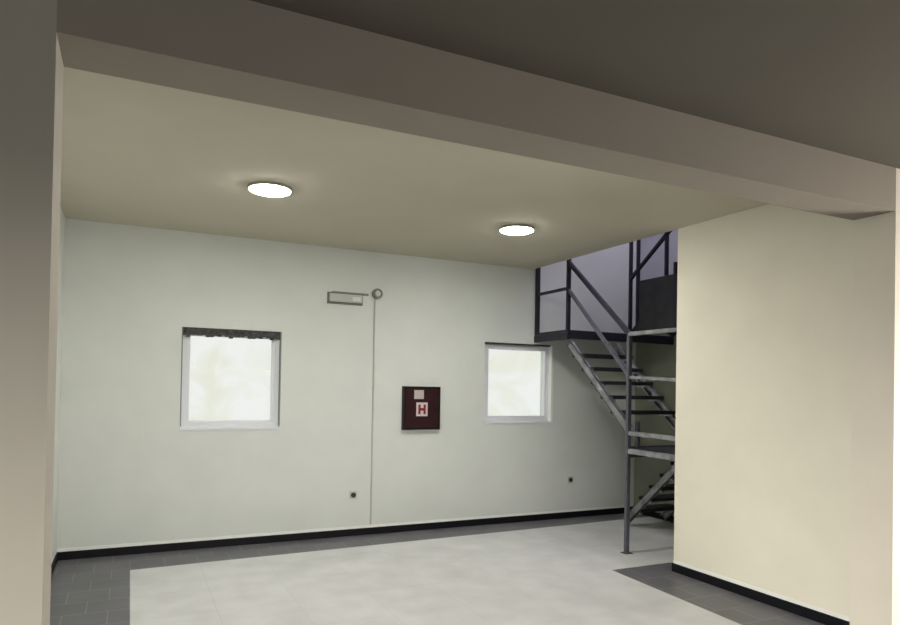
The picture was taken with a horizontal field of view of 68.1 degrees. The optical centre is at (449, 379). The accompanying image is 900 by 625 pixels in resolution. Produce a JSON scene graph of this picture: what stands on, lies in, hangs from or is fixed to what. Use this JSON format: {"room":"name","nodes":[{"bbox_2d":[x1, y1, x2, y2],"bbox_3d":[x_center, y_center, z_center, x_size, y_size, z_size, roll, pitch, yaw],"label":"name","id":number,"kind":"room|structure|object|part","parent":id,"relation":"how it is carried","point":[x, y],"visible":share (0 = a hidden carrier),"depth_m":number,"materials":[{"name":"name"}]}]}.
{"room":"building lobby","nodes":[
{"label":"building lobby","id":0,"kind":"room"},
{"bbox_2d":[0,0,63,624],"bbox_3d":[-3.345,0.040,1.683,4.029,3.305,0.298,1,-1,-26],"label":"column","id":1,"kind":"structure","parent":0,"point":[31,63],"depth_m":2.40,"materials":[{"name":"paint"}]},
{"bbox_2d":[51,206,64,563],"bbox_3d":[-2.938,0.082,4.434,0.250,3.305,4.310,1,-1,-26],"label":"wall","id":2,"kind":"structure","parent":0,"point":[62,218],"depth_m":6.20,"materials":[{"name":"paint"}]},
{"bbox_2d":[51,552,57,576],"bbox_3d":[-2.848,1.697,4.471,0.012,0.080,4.310,1,-1,-26],"label":"baseboard","id":3,"kind":"structure","parent":2,"relation":"attached to","point":[53,565],"depth_m":6.10,"materials":[{"name":"black plastic"}]},
{"bbox_2d":[57,218,636,548],"bbox_3d":[-0.575,-1.178,8.130,7.653,6.000,0.300,1,-1,-26],"label":"wall","id":4,"kind":"structure","parent":0,"point":[129,473],"depth_m":7.53,"materials":[{"name":"paint"}]},
{"bbox_2d":[180,327,281,429],"bbox_3d":[-2.350,0.004,7.167,1.024,1.074,0.132,1,-1,-26],"label":"window","id":5,"kind":"structure","parent":4,"relation":"in","point":[187,332],"depth_m":7.14,"materials":[{"name":"white plastic"}]},
{"bbox_3d":[-2.344,0.528,7.129,1.024,0.024,0.062,1,-1,-26],"label":"sill","id":6,"kind":"part","parent":5,"relation":"part of","materials":[{"name":"white plastic"}]},
{"bbox_2d":[183,327,279,339],"bbox_3d":[-2.331,-0.483,7.151,1.016,0.099,0.036,1,-1,-26],"label":"rolled blind","id":7,"kind":"object","parent":5,"relation":"attached to","point":[188,332],"depth_m":7.12,"materials":[{"name":"fabric"}]},
{"bbox_2d":[58,508,623,560],"bbox_3d":[-0.582,1.780,7.942,7.079,0.080,0.012,1,-1,-26],"label":"baseboard","id":8,"kind":"structure","parent":4,"relation":"attached to","point":[80,554],"depth_m":7.48,"materials":[{"name":"black"}]},
{"bbox_2d":[57,505,632,551],"bbox_3d":[-0.588,1.725,7.942,7.091,0.030,0.006,1,-1,-26],"label":"trim","id":9,"kind":"structure","parent":4,"relation":"attached to","point":[621,506],"depth_m":7.49,"materials":[{"name":"white"}]},
{"bbox_2d":[327,291,368,305],"bbox_3d":[-1.166,-0.927,7.642,0.480,0.141,0.066,1,-1,-26],"label":"emergency light","id":10,"kind":"object","parent":4,"relation":"attached to","point":[334,297],"visible":1,"depth_m":7.61,"materials":[{"name":"grey plastic"}]},
{"bbox_2d":[329,293,361,302],"bbox_3d":[-1.191,-0.925,7.621,0.383,0.092,0.040,1,-1,-26],"label":"diffuser","id":11,"kind":"object","parent":10,"relation":"attached to","point":[333,297],"depth_m":7.60,"materials":[{"name":"grey plastic"}]},
{"bbox_2d":[350,491,356,498],"bbox_3d":[-1.116,1.337,7.684,0.084,0.090,0.018,1,-1,-26],"label":"wall socket","id":12,"kind":"object","parent":4,"relation":"attached to","point":[353,494],"visible":1,"depth_m":7.68,"materials":[{"name":"grey plastic"}]},
{"bbox_2d":[370,299,375,524],"bbox_3d":[-0.904,0.378,7.793,0.016,2.646,0.012,1,-1,-26],"label":"conduit","id":13,"kind":"object","parent":4,"relation":"attached to","point":[374,299],"visible":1,"depth_m":7.79,"materials":[{"name":"grey"}]},
{"bbox_2d":[372,288,382,298],"bbox_3d":[-0.850,-1.002,7.803,0.120,0.120,0.050,1,-1,-26],"label":"junction box","id":14,"kind":"object","parent":4,"relation":"attached to","point":[377,293],"visible":1,"depth_m":7.78,"materials":[{"name":"grey plastic"}]},
{"bbox_2d":[401,386,440,429],"bbox_3d":[-0.342,0.349,8.026,0.482,0.520,0.078,1,-1,-26],"label":"cabinet","id":15,"kind":"object","parent":4,"relation":"attached to","point":[420,405],"visible":1,"depth_m":8.00,"materials":[{"name":"red metal"}]},
{"bbox_3d":[-0.339,0.349,8.020,0.410,0.448,0.029,1,-1,-26],"label":"door","id":16,"kind":"part","parent":15,"relation":"part of","materials":[{"name":"red paint"}]},
{"bbox_3d":[-0.337,0.363,8.003,0.148,0.164,0.003,1,-1,-26],"label":"sign plate","id":17,"kind":"part","parent":15,"relation":"part of","materials":[{"name":"white"}]},
{"bbox_2d":[484,342,553,423],"bbox_3d":[0.880,0.056,8.717,1.040,1.038,0.132,1,-1,-26],"label":"window","id":18,"kind":"structure","parent":4,"relation":"in","point":[548,350],"depth_m":8.81,"materials":[{"name":"white plastic"}]},
{"bbox_3d":[0.886,0.563,8.679,1.040,0.024,0.062,1,-1,-26],"label":"sill","id":19,"kind":"part","parent":18,"relation":"part of","materials":[{"name":"white plastic"}]},
{"bbox_3d":[1.348,0.065,8.903,0.034,1.016,0.062,1,-1,-26],"label":"reveal trim","id":20,"kind":"part","parent":18,"relation":"part of","materials":[{"name":"white"}]},
{"bbox_2d":[568,476,572,482],"bbox_3d":[1.630,1.360,9.002,0.084,0.090,0.018,1,-1,-26],"label":"wall socket","id":21,"kind":"object","parent":4,"relation":"attached to","point":[570,478],"visible":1,"depth_m":9.00,"materials":[{"name":"grey plastic"}]},
{"bbox_2d":[50,513,824,624],"bbox_3d":[-1.186,1.876,5.269,11.100,0.200,4.908,1,-1,-26],"label":"floor","id":22,"kind":"structure","parent":0,"point":[563,571],"depth_m":5.87,"materials":[{"name":"grey tile"}]},
{"bbox_2d":[534,230,677,553],"bbox_3d":[2.417,-0.165,7.970,1.735,4.075,2.564,1,-1,-26],"label":"metal staircase","id":23,"kind":"structure","parent":22,"relation":"on","point":[656,298],"depth_m":7.92,"materials":[{"name":"metal"}]},
{"bbox_3d":[1.152,-1.085,8.748,0.050,1.030,0.050,1,-1,-26],"label":"post","id":24,"kind":"part","parent":23,"relation":"part of","materials":[{"name":"metal"}]},
{"bbox_3d":[1.301,-1.110,8.440,0.035,0.035,0.644,1,-1,-26],"label":"rail","id":25,"kind":"part","parent":23,"relation":"part of","materials":[{"name":"metal"}]},
{"bbox_3d":[1.448,-1.088,8.132,0.045,1.030,0.045,1,-1,-26],"label":"post","id":26,"kind":"part","parent":23,"relation":"part of","materials":[{"name":"metal"}]},
{"bbox_3d":[1.678,-0.570,7.627,0.035,1.075,1.128,1,-1,-26],"label":"rail","id":27,"kind":"part","parent":23,"relation":"part of","materials":[{"name":"metal"}]},
{"bbox_3d":[1.687,-0.955,7.628,0.042,0.983,1.142,1,-1,-26],"label":"handrail","id":28,"kind":"part","parent":23,"relation":"part of","materials":[{"name":"metal"}]},
{"bbox_3d":[2.034,-0.570,8.816,1.710,0.032,0.690,1,-1,-26],"label":"landing plate","id":29,"kind":"part","parent":23,"relation":"part of","materials":[{"name":"grey metal"}]},
{"bbox_3d":[1.900,0.691,7.104,0.045,2.307,0.045,1,-1,-26],"label":"post","id":30,"kind":"part","parent":23,"relation":"part of","materials":[{"name":"metal"}]},
{"bbox_3d":[2.321,-1.242,8.551,0.040,1.360,0.040,1,-1,-26],"label":"post","id":31,"kind":"part","parent":23,"relation":"part of","materials":[{"name":"metal"}]},
{"bbox_3d":[2.014,0.594,7.148,0.040,0.277,0.040,1,-1,-26],"label":"post","id":32,"kind":"part","parent":23,"relation":"part of","materials":[{"name":"metal"}]},
{"bbox_3d":[2.429,-1.240,8.603,0.040,1.360,0.040,1,-1,-26],"label":"post","id":33,"kind":"part","parent":23,"relation":"part of","materials":[{"name":"metal"}]},
{"bbox_3d":[2.586,-1.728,7.949,0.040,0.944,1.300,1,-1,-26],"label":"handrail","id":34,"kind":"part","parent":23,"relation":"part of","materials":[{"name":"metal"}]},
{"bbox_3d":[2.062,0.577,6.772,0.040,0.053,0.693,1,-1,-26],"label":"toe rail","id":35,"kind":"part","parent":23,"relation":"part of","materials":[{"name":"grey metal"}]},
{"bbox_3d":[2.072,-0.006,6.779,0.035,0.065,0.694,1,-1,-26],"label":"rail","id":36,"kind":"part","parent":23,"relation":"part of","materials":[{"name":"grey metal"}]},
{"bbox_3d":[2.073,-0.482,6.800,0.040,0.044,0.727,1,-1,-26],"label":"handrail","id":37,"kind":"part","parent":23,"relation":"part of","materials":[{"name":"grey metal"}]},
{"bbox_3d":[2.821,0.763,7.165,1.663,0.032,0.747,1,-1,-26],"label":"landing plate","id":38,"kind":"part","parent":23,"relation":"part of","materials":[{"name":"grey metal"}]},
{"bbox_3d":[2.511,-0.910,8.065,0.010,0.650,0.640,1,-1,-26],"label":"guard panel","id":39,"kind":"part","parent":23,"relation":"part of","materials":[{"name":"black metal"}]},
{"bbox_3d":[2.586,-1.556,7.942,0.040,0.638,0.040,1,-1,-26],"label":"post","id":40,"kind":"part","parent":23,"relation":"part of","materials":[{"name":"metal"}]},
{"bbox_3d":[2.645,-0.986,7.818,0.040,0.780,0.040,1,-1,-26],"label":"post","id":41,"kind":"part","parent":23,"relation":"part of","materials":[{"name":"metal"}]},
{"bbox_2d":[60,0,899,268],"bbox_3d":[0.264,-1.665,2.421,11.100,0.250,10.724,1,-1,-26],"label":"ceiling","id":42,"kind":"structure","parent":0,"point":[135,153],"depth_m":4.16,"materials":[{"name":"paint"}]},
{"bbox_2d":[247,181,292,196],"bbox_3d":[-1.440,-1.513,5.327,0.352,0.041,0.352,1,-1,-26],"label":"ceiling lamp","id":43,"kind":"object","parent":42,"relation":"attached to","point":[264,188],"visible":1,"depth_m":5.25,"materials":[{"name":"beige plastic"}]},
{"bbox_2d":[56,0,895,219],"bbox_3d":[0.761,-1.367,3.660,5.022,0.299,0.298,1,-1,-26],"label":"ceiling beam","id":44,"kind":"structure","parent":42,"relation":"attached to","point":[248,51],"depth_m":3.14,"materials":[{"name":"paint"}]},
{"bbox_2d":[499,224,534,234],"bbox_3d":[0.655,-1.461,6.532,0.352,0.041,0.352,1,-1,-26],"label":"ceiling lamp","id":45,"kind":"object","parent":42,"relation":"attached to","point":[512,229],"visible":1,"depth_m":6.45,"materials":[{"name":"white plastic"}]},
{"bbox_2d":[500,227,532,234],"bbox_3d":[0.655,-1.454,6.532,0.319,0.026,0.319,1,-1,-26],"label":"diffuser","id":46,"kind":"object","parent":45,"relation":"attached to","point":[506,230],"depth_m":6.48,"materials":[{"name":"white plastic"}]},
{"bbox_2d":[634,229,677,515],"bbox_3d":[3.736,-1.109,7.643,0.300,6.000,4.310,1,-1,-26],"label":"wall","id":47,"kind":"structure","parent":0,"point":[656,360],"depth_m":9.16,"materials":[{"name":"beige paint"}]},
{"bbox_2d":[641,512,673,522],"bbox_3d":[3.544,1.847,7.538,0.012,0.080,4.310,1,-1,-26],"label":"baseboard","id":48,"kind":"structure","parent":47,"relation":"attached to","point":[650,514],"depth_m":9.04,"materials":[{"name":"black"}]},
{"bbox_2d":[674,204,853,617],"bbox_3d":[2.602,0.194,5.668,0.100,3.305,1.740,1,-1,-26],"label":"wall","id":49,"kind":"structure","parent":0,"point":[763,423],"depth_m":5.50,"materials":[{"name":"beige paint"}]},
{"bbox_2d":[672,563,849,624],"bbox_3d":[2.566,1.806,5.650,0.112,0.080,1.752,1,-1,-26],"label":"baseboard","id":50,"kind":"structure","parent":49,"relation":"attached to","point":[811,614],"depth_m":5.49,"materials":[{"name":"black plastic"}]},
{"bbox_2d":[673,560,849,621],"bbox_3d":[2.527,1.751,5.625,0.006,0.028,1.740,1,-1,-26],"label":"trim","id":51,"kind":"structure","parent":49,"relation":"attached to","point":[674,561],"depth_m":5.46,"materials":[{"name":"white"}]},
{"bbox_2d":[850,168,899,624],"bbox_3d":[3.921,0.211,5.170,2.049,3.305,0.298,1,-1,-26],"label":"wall","id":52,"kind":"structure","parent":0,"point":[875,435],"depth_m":4.70,"materials":[{"name":"paint"}]}
]}

